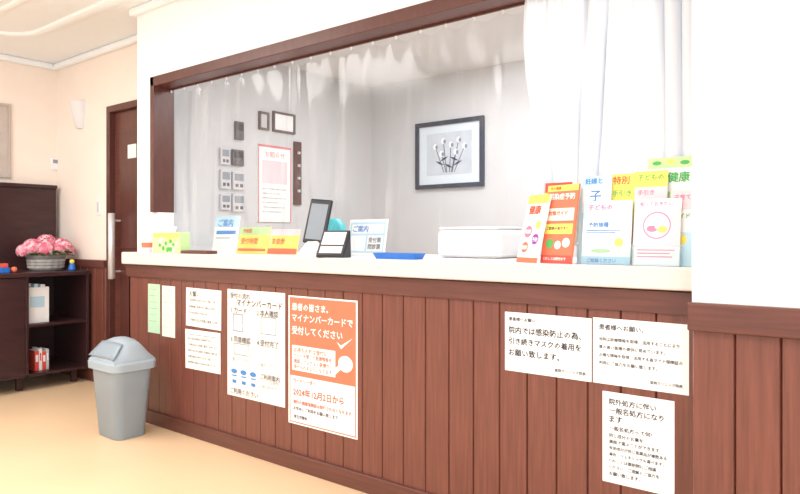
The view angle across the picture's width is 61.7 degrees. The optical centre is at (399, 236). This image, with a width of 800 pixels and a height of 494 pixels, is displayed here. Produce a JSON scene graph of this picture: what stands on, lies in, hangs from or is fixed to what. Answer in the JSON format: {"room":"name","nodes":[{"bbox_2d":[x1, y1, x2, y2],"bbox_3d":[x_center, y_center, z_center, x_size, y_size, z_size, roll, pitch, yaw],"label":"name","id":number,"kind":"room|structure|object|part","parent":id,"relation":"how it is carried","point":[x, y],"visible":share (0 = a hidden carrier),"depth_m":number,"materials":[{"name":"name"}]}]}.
{"room":"hospital interior","nodes":[
{"label":"hospital interior","id":0,"kind":"room"},
{"bbox_2d":[0,60,56,238],"bbox_3d":[-4.951,-0.165,3.324,0.100,2.610,6.480,0,0,39],"label":"wall","id":1,"kind":"structure","parent":0,"point":[31,91],"depth_m":5.58,"materials":[{"name":"beige paint"}]},
{"bbox_2d":[0,103,10,177],"bbox_3d":[-3.200,-0.777,5.396,0.025,0.599,0.118,0,0,39],"label":"framed notice","id":2,"kind":"object","parent":1,"relation":"attached to","point":[5,109],"visible":1,"depth_m":5.41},
{"bbox_3d":[-3.205,-0.777,5.400,0.012,0.559,0.078,0,0,39],"label":"panel","id":3,"kind":"part","parent":2,"relation":"part of","materials":[{"name":"beige paper"}]},
{"bbox_2d":[50,157,57,169],"bbox_3d":[-2.940,-0.624,5.719,0.023,0.110,0.080,0,0,39],"label":"thermostat","id":4,"kind":"object","parent":1,"relation":"attached to","point":[53,160],"visible":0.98,"depth_m":5.70,"materials":[{"name":"white plastic"}]},
{"bbox_2d":[0,35,136,70],"bbox_3d":[-4.219,-1.445,2.670,1.860,0.050,6.380,0,0,39],"label":"trim","id":5,"kind":"structure","parent":1,"relation":"attached to","point":[131,40],"depth_m":5.39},
{"bbox_2d":[0,0,150,63],"bbox_3d":[-1.490,-1.520,0.533,8.990,0.100,6.480,0,0,39],"label":"ceiling","id":6,"kind":"structure","parent":0,"point":[114,24],"depth_m":4.72,"materials":[{"name":"beige paint"}]},
{"bbox_2d":[0,0,28,12],"bbox_3d":[-1.447,-1.462,0.396,7.198,0.015,4.768,0,0,39],"label":"trim","id":7,"kind":"structure","parent":6,"relation":"attached to","point":[15,3],"depth_m":4.22,"materials":[{"name":"white paint"}]},
{"bbox_2d":[0,0,127,37],"bbox_3d":[-1.451,-1.458,0.502,7.770,0.025,5.360,0,0,39],"label":"trim","id":8,"kind":"structure","parent":6,"relation":"attached to","point":[103,5],"depth_m":4.50,"materials":[{"name":"white paint"}]},
{"bbox_2d":[57,43,136,259],"bbox_3d":[-2.171,-0.165,5.193,1.880,2.610,0.120,0,0,39],"label":"wall","id":9,"kind":"structure","parent":0,"point":[103,81],"depth_m":5.39,"materials":[{"name":"beige paint"}]},
{"bbox_2d":[60,369,93,381],"bbox_3d":[-2.612,1.100,5.452,0.868,0.080,0.030,0,0,39],"label":"baseboard","id":10,"kind":"structure","parent":9,"relation":"attached to","point":[85,374],"depth_m":5.36,"materials":[{"name":"brown wood"}]},
{"bbox_2d":[69,100,85,128],"bbox_3d":[-2.623,-0.988,5.423,0.150,0.214,0.090,0,0,39],"label":"wall lamp","id":11,"kind":"object","parent":9,"relation":"attached to","point":[78,108],"visible":1,"depth_m":5.40,"materials":[{"name":"white plastic"}]},
{"bbox_2d":[63,266,105,370],"bbox_3d":[-2.609,0.650,5.456,0.868,0.820,0.020,0,0,39],"label":"wainscoting","id":12,"kind":"structure","parent":9,"relation":"attached to","point":[97,277],"depth_m":5.26,"materials":[{"name":"brown wood"}]},
{"bbox_2d":[64,258,105,267],"bbox_3d":[-2.614,0.210,5.451,0.868,0.060,0.035,0,0,39],"label":"trim","id":13,"kind":"structure","parent":9,"relation":"attached to","point":[78,262],"depth_m":5.32,"materials":[{"name":"brown wood"}]},
{"bbox_2d":[97,199,100,214],"bbox_3d":[-2.369,-0.236,5.266,0.055,0.130,0.016,0,0,39],"label":"light switch","id":14,"kind":"object","parent":9,"relation":"attached to","point":[98,200],"visible":1,"depth_m":5.25,"materials":[{"name":"white plastic"}]},
{"bbox_2d":[106,99,136,339],"bbox_3d":[-1.919,0.067,4.928,0.860,2.147,0.176,0,0,39],"label":"door","id":15,"kind":"structure","parent":9,"relation":"in","point":[121,119],"depth_m":5.09,"materials":[{"name":"brown wood"}]},
{"bbox_3d":[-2.215,0.067,5.206,0.050,2.147,0.115,0,0,39],"label":"frame","id":16,"kind":"part","parent":15,"relation":"part of","materials":[{"name":"brown wood"}]},
{"bbox_3d":[-2.177,0.068,5.056,0.052,0.500,0.052,0,0,39],"label":"handle","id":17,"kind":"part","parent":15,"relation":"part of","materials":[{"name":"metal"}]},
{"bbox_3d":[-1.900,-0.982,4.952,0.760,0.050,0.115,0,0,39],"label":"frame","id":18,"kind":"part","parent":15,"relation":"part of","materials":[{"name":"brown wood"}]},
{"bbox_3d":[-1.911,0.590,4.938,0.580,0.700,0.014,0,0,39],"label":"raised panel","id":19,"kind":"part","parent":15,"relation":"part of","materials":[{"name":"brown wood"}]},
{"bbox_3d":[-1.911,-0.360,4.938,0.580,0.900,0.014,0,0,39],"label":"raised panel","id":20,"kind":"part","parent":15,"relation":"part of","materials":[{"name":"brown wood"}]},
{"bbox_3d":[-1.998,-0.640,4.995,0.120,0.104,0.005,0,0,39],"label":"name plate","id":21,"kind":"part","parent":15,"relation":"part of","materials":[{"name":"white plastic"}]},
{"bbox_2d":[0,372,366,493],"bbox_3d":[-0.919,1.190,1.242,8.990,0.100,8.300,0,0,39],"label":"floor","id":22,"kind":"structure","parent":0,"point":[51,442],"depth_m":3.43,"materials":[{"name":"plastic"}]},
{"bbox_2d":[0,182,56,269],"bbox_3d":[-3.361,0.353,5.125,0.107,1.574,1.400,0,0,39],"label":"panel","id":23,"kind":"object","parent":22,"relation":"on","point":[27,211],"visible":0.37,"depth_m":5.44,"materials":[{"name":"brown wood"}]},
{"bbox_2d":[0,269,89,390],"bbox_3d":[-3.105,0.703,4.915,0.595,0.875,1.395,0,0,39],"label":"base cabinet","id":24,"kind":"object","parent":22,"relation":"on","point":[65,335],"visible":0.93,"depth_m":5.26,"materials":[{"name":"brown wood"}]},
{"bbox_2d":[0,263,9,272],"bbox_3d":[-2.901,0.229,4.909,0.060,0.070,0.060,0,0,39],"label":"block stack","id":25,"kind":"object","parent":24,"relation":"on","point":[4,268],"visible":1,"depth_m":4.89,"materials":[{"name":"blue plastic"}]},
{"bbox_3d":[-3.033,0.655,4.574,0.016,0.710,0.887,0,0,39],"label":"panel","id":26,"kind":"part","parent":24,"relation":"part of","materials":[{"name":"brown wood"}]},
{"bbox_2d":[10,267,17,272],"bbox_3d":[-2.859,0.242,4.962,0.048,0.044,0.048,0,0,39],"label":"ball","id":27,"kind":"object","parent":24,"relation":"on","point":[13,269],"visible":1,"depth_m":4.95,"materials":[{"name":"orange plastic"}]},
{"bbox_3d":[-2.963,0.662,5.104,0.580,0.735,0.022,0,0,39],"label":"panel","id":28,"kind":"part","parent":24,"relation":"part of","materials":[{"name":"brown wood"}]},
{"bbox_2d":[29,349,38,370],"bbox_3d":[-2.788,0.934,5.091,0.133,0.150,0.030,0,0,39],"label":"book","id":29,"kind":"object","parent":24,"relation":"on","point":[33,354],"visible":0.82,"depth_m":5.06,"materials":[{"name":"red paper"}]},
{"bbox_2d":[32,347,41,370],"bbox_3d":[-2.771,0.927,5.112,0.133,0.166,0.022,0,0,39],"label":"book","id":30,"kind":"object","parent":24,"relation":"on","point":[33,348],"visible":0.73,"depth_m":5.07,"materials":[{"name":"white paper"}]},
{"bbox_2d":[29,283,48,323],"bbox_3d":[-2.817,0.497,5.114,0.233,0.299,0.170,0,0,39],"label":"magazine file","id":31,"kind":"object","parent":24,"relation":"on","point":[38,293],"visible":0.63,"depth_m":5.05,"materials":[{"name":"white cardboard"}]},
{"bbox_3d":[-3.326,0.652,5.100,0.020,0.715,1.341,0,0,39],"label":"panel","id":32,"kind":"part","parent":24,"relation":"part of","materials":[{"name":"brown wood"}]},
{"bbox_3d":[-3.100,1.020,4.918,0.560,0.020,1.341,0,0,39],"label":"panel","id":33,"kind":"part","parent":24,"relation":"part of","materials":[{"name":"brown wood"}]},
{"bbox_2d":[42,350,45,369],"bbox_3d":[-2.754,0.939,5.132,0.133,0.140,0.028,0,0,39],"label":"book","id":34,"kind":"object","parent":24,"relation":"on","point":[43,352],"visible":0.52,"depth_m":5.09,"materials":[{"name":"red paper"}]},
{"bbox_2d":[39,347,48,368],"bbox_3d":[-2.739,0.932,5.152,0.133,0.156,0.020,0,0,39],"label":"book","id":35,"kind":"object","parent":24,"relation":"on","point":[43,349],"visible":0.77,"depth_m":5.11,"materials":[{"name":"white paper"}]},
{"bbox_2d":[15,234,75,270],"bbox_3d":[-2.811,0.121,5.301,0.398,0.287,0.420,0,0,7],"label":"hydrangea","id":36,"kind":"object","parent":24,"relation":"on","point":[50,254],"visible":1,"depth_m":5.20,"materials":[{"name":"pink plant"}]},
{"bbox_2d":[25,255,65,270],"bbox_3d":[-2.802,0.203,5.303,0.290,0.122,0.290,0,0,39],"label":"pot","id":37,"kind":"object","parent":24,"relation":"on","point":[34,262],"depth_m":5.19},
{"bbox_3d":[-2.818,0.657,5.276,0.550,0.020,0.428,0,0,39],"label":"shelf","id":38,"kind":"part","parent":24,"relation":"part of","materials":[{"name":"brown wood"}]},
{"bbox_3d":[-2.680,0.662,5.455,0.580,0.735,0.022,0,0,39],"label":"panel","id":39,"kind":"part","parent":24,"relation":"part of","materials":[{"name":"brown wood"}]},
{"bbox_2d":[68,259,75,270],"bbox_3d":[-2.591,0.220,5.294,0.060,0.088,0.060,0,0,39],"label":"ornament","id":40,"kind":"object","parent":24,"relation":"on","point":[71,267],"visible":1,"depth_m":5.28,"materials":[{"name":"blue plastic"}]},
{"bbox_2d":[88,336,155,440],"bbox_3d":[-1.606,0.858,3.871,0.340,0.564,0.275,0,0,39],"label":"waste bin","id":41,"kind":"object","parent":22,"relation":"on","point":[121,366],"visible":1,"depth_m":3.78,"materials":[{"name":"grey plastic"}]},
{"bbox_2d":[88,336,154,364],"bbox_3d":[-1.606,0.639,3.871,0.316,0.126,0.248,0,0,39],"label":"lid","id":42,"kind":"object","parent":41,"relation":"attached to","point":[120,350],"depth_m":3.79,"materials":[{"name":"grey plastic"}]},
{"bbox_2d":[174,64,371,251],"bbox_3d":[-0.891,-0.085,5.188,0.100,2.450,2.120,0,0,39],"label":"wall","id":43,"kind":"structure","parent":0,"point":[334,116],"depth_m":5.01,"materials":[{"name":"white paint"}]},
{"bbox_2d":[219,147,229,164],"bbox_3d":[-1.222,-0.563,4.674,0.029,0.119,0.076,0,0,39],"label":"wall control panel","id":44,"kind":"object","parent":43,"relation":"attached to","point":[224,153],"visible":1,"depth_m":4.66,"materials":[{"name":"grey plastic"}]},
{"bbox_2d":[219,169,230,188],"bbox_3d":[-1.220,-0.402,4.678,0.029,0.133,0.084,0,0,39],"label":"wall control panel","id":45,"kind":"object","parent":43,"relation":"attached to","point":[224,175],"visible":1,"depth_m":4.66,"materials":[{"name":"grey plastic"}]},
{"bbox_2d":[219,194,230,209],"bbox_3d":[-1.220,-0.245,4.678,0.029,0.112,0.084,0,0,39],"label":"wall control panel","id":46,"kind":"object","parent":43,"relation":"attached to","point":[224,199],"visible":1,"depth_m":4.66,"materials":[{"name":"grey plastic"}]},
{"bbox_2d":[231,149,243,165],"bbox_3d":[-1.153,-0.562,4.761,0.029,0.114,0.096,0,0,39],"label":"wall control panel","id":47,"kind":"object","parent":43,"relation":"attached to","point":[237,156],"visible":1,"depth_m":4.74,"materials":[{"name":"grey plastic"}]},
{"bbox_2d":[231,171,244,189],"bbox_3d":[-1.150,-0.399,4.764,0.029,0.128,0.105,0,0,39],"label":"wall control panel","id":48,"kind":"object","parent":43,"relation":"attached to","point":[237,178],"visible":1,"depth_m":4.75,"materials":[{"name":"grey plastic"}]},
{"bbox_2d":[231,194,244,211],"bbox_3d":[-1.150,-0.242,4.764,0.029,0.128,0.105,0,0,39],"label":"wall control panel","id":49,"kind":"object","parent":43,"relation":"attached to","point":[237,200],"visible":1,"depth_m":4.75,"materials":[{"name":"grey plastic"}]},
{"bbox_2d":[234,121,243,139],"bbox_3d":[-1.144,-0.756,4.771,0.029,0.128,0.070,0,0,39],"label":"wall control panel","id":50,"kind":"object","parent":43,"relation":"attached to","point":[238,126],"visible":1,"depth_m":4.75,"materials":[{"name":"grey plastic"}]},
{"bbox_2d":[258,111,269,130],"bbox_3d":[-1.006,-0.858,4.950,0.020,0.133,0.094,0,0,39],"label":"framed certificate","id":51,"kind":"object","parent":43,"relation":"attached to","point":[263,117],"visible":1,"depth_m":4.95,"materials":[{"name":"white paper"}]},
{"bbox_2d":[261,114,266,127],"bbox_3d":[-1.010,-0.858,4.954,0.008,0.103,0.064,0,0,39],"label":"print","id":52,"kind":"object","parent":51,"relation":"attached to","point":[263,116],"depth_m":4.95},
{"bbox_2d":[257,144,290,221],"bbox_3d":[-0.943,-0.398,5.034,0.013,0.571,0.320,0,0,39],"label":"poster","id":53,"kind":"object","parent":43,"relation":"attached to","point":[273,162],"visible":1,"depth_m":5.02,"materials":[{"name":"white paper"}]},
{"bbox_2d":[272,111,295,134],"bbox_3d":[-0.883,-0.869,5.103,0.020,0.152,0.220,0,0,39],"label":"framed certificate","id":54,"kind":"object","parent":43,"relation":"attached to","point":[282,122],"visible":1,"depth_m":5.10,"materials":[{"name":"white paper"}]},
{"bbox_2d":[275,113,292,131],"bbox_3d":[-0.888,-0.869,5.106,0.008,0.122,0.190,0,0,39],"label":"print","id":55,"kind":"object","parent":54,"relation":"attached to","point":[283,121],"depth_m":5.10,"materials":[{"name":"white paper"}]},
{"bbox_2d":[293,141,301,204],"bbox_3d":[-0.792,-0.494,5.204,0.035,0.490,0.073,0,0,39],"label":"board","id":56,"kind":"object","parent":43,"relation":"attached to","point":[297,146],"visible":1,"depth_m":5.20,"materials":[{"name":"brown wood"}]},
{"bbox_2d":[137,0,430,251],"bbox_3d":[-0.306,-0.688,3.278,3.469,1.564,0.120,0,0,39],"label":"wall","id":57,"kind":"structure","parent":0,"point":[178,34],"depth_m":3.87,"materials":[{"name":"white paint"}]},
{"bbox_2d":[129,0,175,17],"bbox_3d":[-0.293,-1.445,3.342,3.489,0.050,0.315,0,0,39],"label":"trim","id":58,"kind":"structure","parent":57,"relation":"attached to","point":[153,4],"depth_m":4.18,"materials":[{"name":"white paint"}]},
{"bbox_2d":[150,0,524,212],"bbox_3d":[-0.239,-0.576,3.213,3.284,0.843,0.146,0,0,39],"label":"window","id":59,"kind":"structure","parent":57,"relation":"in","point":[432,12],"depth_m":3.52,"materials":[{"name":"brown wood"}]},
{"bbox_2d":[171,2,524,92],"bbox_3d":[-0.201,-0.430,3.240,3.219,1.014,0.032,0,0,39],"label":"rail","id":60,"kind":"object","parent":59,"relation":"hanging from","point":[523,3],"visible":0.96,"depth_m":3.21,"materials":[{"name":"brown wood"}]},
{"bbox_2d":[523,0,691,245],"bbox_3d":[0.761,-0.450,2.409,0.729,0.969,0.073,0,0,39],"label":"curtain","id":61,"kind":"object","parent":59,"relation":"hanging from","point":[609,82],"visible":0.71,"depth_m":2.40,"materials":[{"name":"white fabric"}]},
{"bbox_2d":[281,5,524,87],"bbox_3d":[1.094,-1.360,3.588,5.200,0.100,2.120,0,0,39],"label":"ceiling","id":62,"kind":"structure","parent":0,"point":[496,38],"depth_m":4.78,"materials":[{"name":"white paint"}]},
{"bbox_2d":[129,264,691,336],"bbox_3d":[-0.248,0.657,3.366,3.449,0.965,0.450,0,0,39],"label":"wall","id":63,"kind":"structure","parent":0,"point":[130,264],"depth_m":4.26,"materials":[{"name":"brown wood"}]},
{"bbox_2d":[148,284,159,333],"bbox_3d":[-1.500,0.436,4.085,0.134,0.299,0.002,0,0,39],"label":"notice","id":64,"kind":"object","parent":63,"relation":"attached to","point":[153,289],"visible":1,"depth_m":4.08,"materials":[{"name":"green paper"}]},
{"bbox_2d":[162,285,174,337],"bbox_3d":[-1.378,0.443,3.986,0.138,0.303,0.002,0,0,39],"label":"notice","id":65,"kind":"object","parent":63,"relation":"attached to","point":[168,292],"visible":1,"depth_m":3.98,"materials":[{"name":"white paper"}]},
{"bbox_2d":[185,329,220,373],"bbox_3d":[-1.113,0.641,3.772,0.336,0.232,0.002,-1,0,39],"label":"notice","id":66,"kind":"object","parent":63,"relation":"attached to","point":[202,348],"visible":1,"depth_m":3.77,"materials":[{"name":"beige paper"}]},
{"bbox_2d":[186,287,220,330],"bbox_3d":[-1.107,0.402,3.768,0.336,0.226,0.002,1,0,39],"label":"notice","id":67,"kind":"object","parent":63,"relation":"attached to","point":[203,306],"visible":1,"depth_m":3.77,"materials":[{"name":"beige paper"}]},
{"bbox_2d":[227,289,284,407],"bbox_3d":[-0.754,0.566,3.482,0.464,0.571,0.005,0,0,39],"label":"poster","id":68,"kind":"object","parent":63,"relation":"attached to","point":[255,319],"visible":1,"depth_m":3.48,"materials":[{"name":"beige paper"}]},
{"bbox_2d":[230,313,278,386],"bbox_3d":[-0.755,0.594,3.481,0.427,0.371,0.002,0,0,39],"label":"artwork","id":69,"kind":"object","parent":68,"relation":"attached to","point":[254,337],"depth_m":3.49,"materials":[{"name":"white paper"}]},
{"bbox_2d":[146,409,432,493],"bbox_3d":[-0.392,1.100,3.196,3.459,0.080,0.036,0,0,39],"label":"baseboard","id":70,"kind":"structure","parent":63,"relation":"attached to","point":[360,481],"depth_m":3.31,"materials":[{"name":"brown wood"}]},
{"bbox_2d":[288,295,357,439],"bbox_3d":[-0.373,0.603,3.175,0.463,0.629,0.003,0,0,39],"label":"poster","id":71,"kind":"object","parent":63,"relation":"attached to","point":[322,332],"visible":1,"depth_m":3.17,"materials":[{"name":"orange paper"}]},
{"bbox_2d":[122,252,691,290],"bbox_3d":[-0.187,0.133,3.449,3.459,0.075,0.745,0,0,39],"label":"countertop","id":72,"kind":"structure","parent":63,"relation":"on","point":[508,270],"depth_m":2.70,"materials":[{"name":"laminate"}]},
{"bbox_2d":[141,238,152,251],"bbox_3d":[-1.562,0.050,4.137,0.076,0.090,0.076,0,0,39],"label":"paper cup","id":73,"kind":"object","parent":72,"relation":"on","point":[146,243],"visible":0.98,"depth_m":4.11,"materials":[{"name":"white paper"}]},
{"bbox_2d":[153,226,189,252],"bbox_3d":[-1.357,0.016,3.969,0.284,0.158,0.073,0,0,39],"label":"tissue box","id":74,"kind":"object","parent":72,"relation":"on","point":[169,242],"visible":0.96,"depth_m":3.92,"materials":[{"name":"yellow cardboard"}]},
{"bbox_2d":[153,233,178,251],"bbox_3d":[-1.380,0.033,3.941,0.276,0.113,0.001,0,0,39],"label":"artwork","id":75,"kind":"object","parent":74,"relation":"attached to","point":[162,242],"depth_m":3.94,"materials":[{"name":"paper"}]},
{"bbox_2d":[181,250,216,253],"bbox_3d":[-1.143,0.086,3.809,0.241,0.018,0.075,0,0,39],"label":"wooden tray","id":76,"kind":"object","parent":72,"relation":"on","point":[182,251],"visible":1,"depth_m":3.77,"materials":[{"name":"brown wood"}]},
{"bbox_2d":[212,216,240,252],"bbox_3d":[-1.078,-0.017,4.154,0.242,0.223,0.034,0,0,39],"label":"leaflet","id":77,"kind":"object","parent":72,"relation":"on","point":[226,232],"visible":1,"depth_m":4.15,"materials":[{"name":"white paper"}]},
{"bbox_2d":[215,216,239,238],"bbox_3d":[-1.076,-0.059,4.157,0.242,0.142,0.001,0,-8,39],"label":"artwork","id":78,"kind":"object","parent":77,"relation":"attached to","point":[236,219],"depth_m":4.15},
{"bbox_2d":[236,227,271,253],"bbox_3d":[-0.853,0.019,3.899,0.272,0.152,0.042,0,0,39],"label":"sign","id":79,"kind":"object","parent":72,"relation":"on","point":[251,239],"visible":1,"depth_m":3.89,"materials":[{"name":"yellow paper"}]},
{"bbox_2d":[267,229,300,253],"bbox_3d":[-0.647,0.026,3.732,0.241,0.138,0.039,0,0,39],"label":"sign","id":80,"kind":"object","parent":72,"relation":"on","point":[282,241],"visible":1,"depth_m":3.73,"materials":[{"name":"yellow paper"}]},
{"bbox_2d":[299,199,332,256],"bbox_3d":[-0.414,-0.048,3.288,0.145,0.286,0.102,0,0,25],"label":"card reader","id":81,"kind":"object","parent":72,"relation":"on","point":[319,213],"visible":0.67,"depth_m":3.29,"materials":[{"name":"black plastic"}]},
{"bbox_3d":[-0.405,-0.076,3.303,0.124,0.225,0.020,6,-11,25],"label":"screen frame","id":82,"kind":"part","parent":81,"relation":"part of","materials":[{"name":"black plastic"}]},
{"bbox_2d":[316,230,350,257],"bbox_3d":[-0.309,0.032,3.117,0.156,0.125,0.065,0,0,29],"label":"payment terminal","id":83,"kind":"object","parent":72,"relation":"on","point":[333,244],"visible":1,"depth_m":3.10,"materials":[{"name":"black plastic"}]},
{"bbox_2d":[328,218,345,230],"bbox_3d":[-0.347,-0.003,3.581,0.124,0.197,0.124,0,0,39],"label":"round container","id":84,"kind":"object","parent":72,"relation":"on","point":[335,224],"visible":0.26,"depth_m":3.54,"materials":[{"name":"teal plastic"}]},
{"bbox_2d":[349,219,388,255],"bbox_3d":[-0.166,0.003,3.369,0.255,0.184,0.036,0,0,39],"label":"sign","id":85,"kind":"object","parent":72,"relation":"on","point":[368,236],"visible":1,"depth_m":3.36,"materials":[{"name":"white paper"}]},
{"bbox_2d":[373,252,425,259],"bbox_3d":[-0.005,0.082,2.900,0.239,0.026,0.090,0,0,39],"label":"tray","id":86,"kind":"object","parent":72,"relation":"on","point":[381,255],"visible":0.99,"depth_m":2.85,"materials":[{"name":"blue plastic"}]},
{"bbox_2d":[438,226,522,258],"bbox_3d":[0.378,0.024,3.106,0.346,0.141,0.250,0,0,39],"label":"storage box","id":87,"kind":"object","parent":72,"relation":"on","point":[494,242],"visible":0.83,"depth_m":2.99,"materials":[{"name":"white plastic"}]},
{"bbox_3d":[0.378,-0.041,3.106,0.322,0.011,0.230,0,0,39],"label":"box lid","id":88,"kind":"part","parent":87,"relation":"part of","materials":[{"name":"white plastic"}]},
{"bbox_2d":[516,194,551,262],"bbox_3d":[0.499,-0.032,2.501,0.070,0.254,0.128,0,0,-25],"label":"booklet","id":89,"kind":"object","parent":72,"relation":"on","point":[534,226],"visible":1,"depth_m":2.49,"materials":[{"name":"white paper"}]},
{"bbox_2d":[545,182,572,193],"bbox_3d":[0.584,-0.054,2.480,0.108,0.296,0.024,0,0,39],"label":"booklet","id":90,"kind":"object","parent":72,"relation":"on","point":[561,183],"visible":0.02,"depth_m":2.50,"materials":[{"name":"paper"}]},
{"bbox_2d":[540,184,580,263],"bbox_3d":[0.578,-0.047,2.420,0.054,0.285,0.144,0,0,-35],"label":"booklet","id":91,"kind":"object","parent":72,"relation":"on","point":[558,242],"visible":1,"depth_m":2.41,"materials":[{"name":"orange paper"}]},
{"bbox_2d":[578,175,611,263],"bbox_3d":[0.685,-0.061,2.361,0.113,0.310,0.040,0,0,39],"label":"leaflet","id":92,"kind":"object","parent":72,"relation":"on","point":[593,188],"visible":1,"depth_m":2.38,"materials":[{"name":"white paper"}]},
{"bbox_2d":[582,186,608,212],"bbox_3d":[0.690,-0.132,2.366,0.095,0.094,0.001,0,-7,39],"label":"artwork","id":93,"kind":"object","parent":92,"relation":"attached to","point":[604,190],"depth_m":2.37},
{"bbox_2d":[577,244,632,264],"bbox_3d":[0.702,0.060,2.301,0.194,0.070,0.016,0,0,39],"label":"holder","id":94,"kind":"object","parent":72,"relation":"on","point":[577,244],"visible":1,"depth_m":2.29,"materials":[{"name":"clear plastic"}]},
{"bbox_2d":[581,200,632,264],"bbox_3d":[0.714,-0.016,2.315,0.174,0.220,0.030,0,0,39],"label":"leaflet","id":95,"kind":"object","parent":94,"relation":"in","point":[607,225],"visible":1,"depth_m":2.31,"materials":[{"name":"white paper"}]},
{"bbox_2d":[611,173,634,264],"bbox_3d":[0.768,-0.062,2.316,0.094,0.313,0.036,0,0,39],"label":"leaflet","id":96,"kind":"object","parent":72,"relation":"on","point":[623,185],"visible":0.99,"depth_m":2.32,"materials":[{"name":"yellow paper"}]},
{"bbox_2d":[633,170,667,232],"bbox_3d":[0.840,-0.064,2.251,0.109,0.317,0.036,0,0,39],"label":"leaflet","id":97,"kind":"object","parent":72,"relation":"on","point":[648,184],"visible":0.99,"depth_m":2.26,"materials":[{"name":"paper"}]},
{"bbox_2d":[632,244,681,266],"bbox_3d":[0.835,0.060,2.181,0.156,0.070,0.016,0,0,39],"label":"holder","id":98,"kind":"object","parent":72,"relation":"on","point":[633,244],"visible":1,"depth_m":2.18,"materials":[{"name":"clear plastic"}]},
{"bbox_2d":[633,198,681,265],"bbox_3d":[0.843,-0.016,2.201,0.151,0.221,0.033,0,0,39],"label":"leaflet","id":99,"kind":"object","parent":98,"relation":"in","point":[657,222],"visible":1,"depth_m":2.20,"materials":[{"name":"white paper"}]},
{"bbox_2d":[648,156,691,197],"bbox_3d":[0.898,-0.086,2.231,0.151,0.361,0.035,0,0,39],"label":"leaflet","id":100,"kind":"object","parent":72,"relation":"on","point":[679,169],"visible":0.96,"depth_m":2.23,"materials":[{"name":"white paper"}]},
{"bbox_2d":[671,190,691,266],"bbox_3d":[0.911,-0.028,2.170,0.074,0.245,0.033,0,0,39],"label":"leaflet","id":101,"kind":"object","parent":72,"relation":"on","point":[686,214],"visible":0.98,"depth_m":2.16,"materials":[{"name":"white paper"}]},
{"bbox_2d":[126,264,691,315],"bbox_3d":[-0.386,0.212,3.200,3.457,0.075,0.042,0,0,39],"label":"trim","id":102,"kind":"structure","parent":63,"relation":"attached to","point":[672,302],"depth_m":2.69,"materials":[{"name":"brown wood"}]},
{"bbox_2d":[129,276,692,493],"bbox_3d":[-0.383,0.652,3.199,3.449,0.815,0.020,0,0,39],"label":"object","id":103,"kind":"structure","parent":63,"relation":"attached to","point":[440,411],"depth_m":2.75,"materials":[{"name":"brown wood"}]},
{"bbox_2d":[505,312,591,381],"bbox_3d":[0.534,0.395,2.445,0.344,0.222,0.002,0,0,39],"label":"notice","id":104,"kind":"object","parent":63,"relation":"attached to","point":[547,345],"visible":1,"depth_m":2.44,"materials":[{"name":"white paper"}]},
{"bbox_2d":[602,391,674,493],"bbox_3d":[0.792,0.685,2.236,0.240,0.310,0.002,0,0,39],"label":"notice","id":105,"kind":"object","parent":63,"relation":"attached to","point":[638,432],"visible":1,"depth_m":2.23,"materials":[{"name":"white paper"}]},
{"bbox_2d":[593,317,688,395],"bbox_3d":[0.796,0.393,2.233,0.319,0.226,0.002,0,0,39],"label":"notice","id":106,"kind":"object","parent":63,"relation":"attached to","point":[654,356],"visible":1,"depth_m":2.23,"materials":[{"name":"white paper"}]},
{"bbox_2d":[372,60,577,256],"bbox_3d":[1.767,-0.085,4.343,5.100,2.450,0.100,0,0,39],"label":"wall","id":107,"kind":"structure","parent":0,"point":[499,93],"depth_m":5.36,"materials":[{"name":"white paint"}]},
{"bbox_2d":[415,115,484,189],"bbox_3d":[0.390,-0.666,5.370,0.661,0.545,0.030,0,0,39],"label":"framed picture","id":108,"kind":"object","parent":107,"relation":"attached to","point":[450,153],"visible":1,"depth_m":5.36,"materials":[{"name":"white paper"}]},
{"bbox_2d":[427,129,471,175],"bbox_3d":[0.391,-0.671,5.372,0.436,0.338,0.002,0,0,39],"label":"artwork","id":109,"kind":"object","parent":108,"relation":"attached to","point":[449,151],"depth_m":5.37},
{"bbox_2d":[692,0,799,307],"bbox_3d":[2.385,-0.635,1.031,3.581,1.670,0.360,0,0,39],"label":"wall","id":110,"kind":"structure","parent":0,"point":[746,53],"depth_m":1.92,"materials":[{"name":"white paint"}]},
{"bbox_2d":[687,302,799,339],"bbox_3d":[2.280,0.237,0.907,3.589,0.085,0.085,0,0,39],"label":"trim","id":111,"kind":"structure","parent":110,"relation":"attached to","point":[749,320],"depth_m":1.90,"materials":[{"name":"brown wood"}]},
{"bbox_3d":[2.400,0.670,1.042,3.571,0.940,0.325,0,0,39],"label":"wall","id":112,"kind":"structure","parent":0,"visible":0},
{"bbox_2d":[693,331,799,493],"bbox_3d":[2.278,0.665,0.899,3.581,0.790,0.020,0,0,39],"label":"wall paneling","id":113,"kind":"structure","parent":112,"relation":"attached to","point":[746,389],"depth_m":1.93,"materials":[{"name":"brown wood"}]}
]}

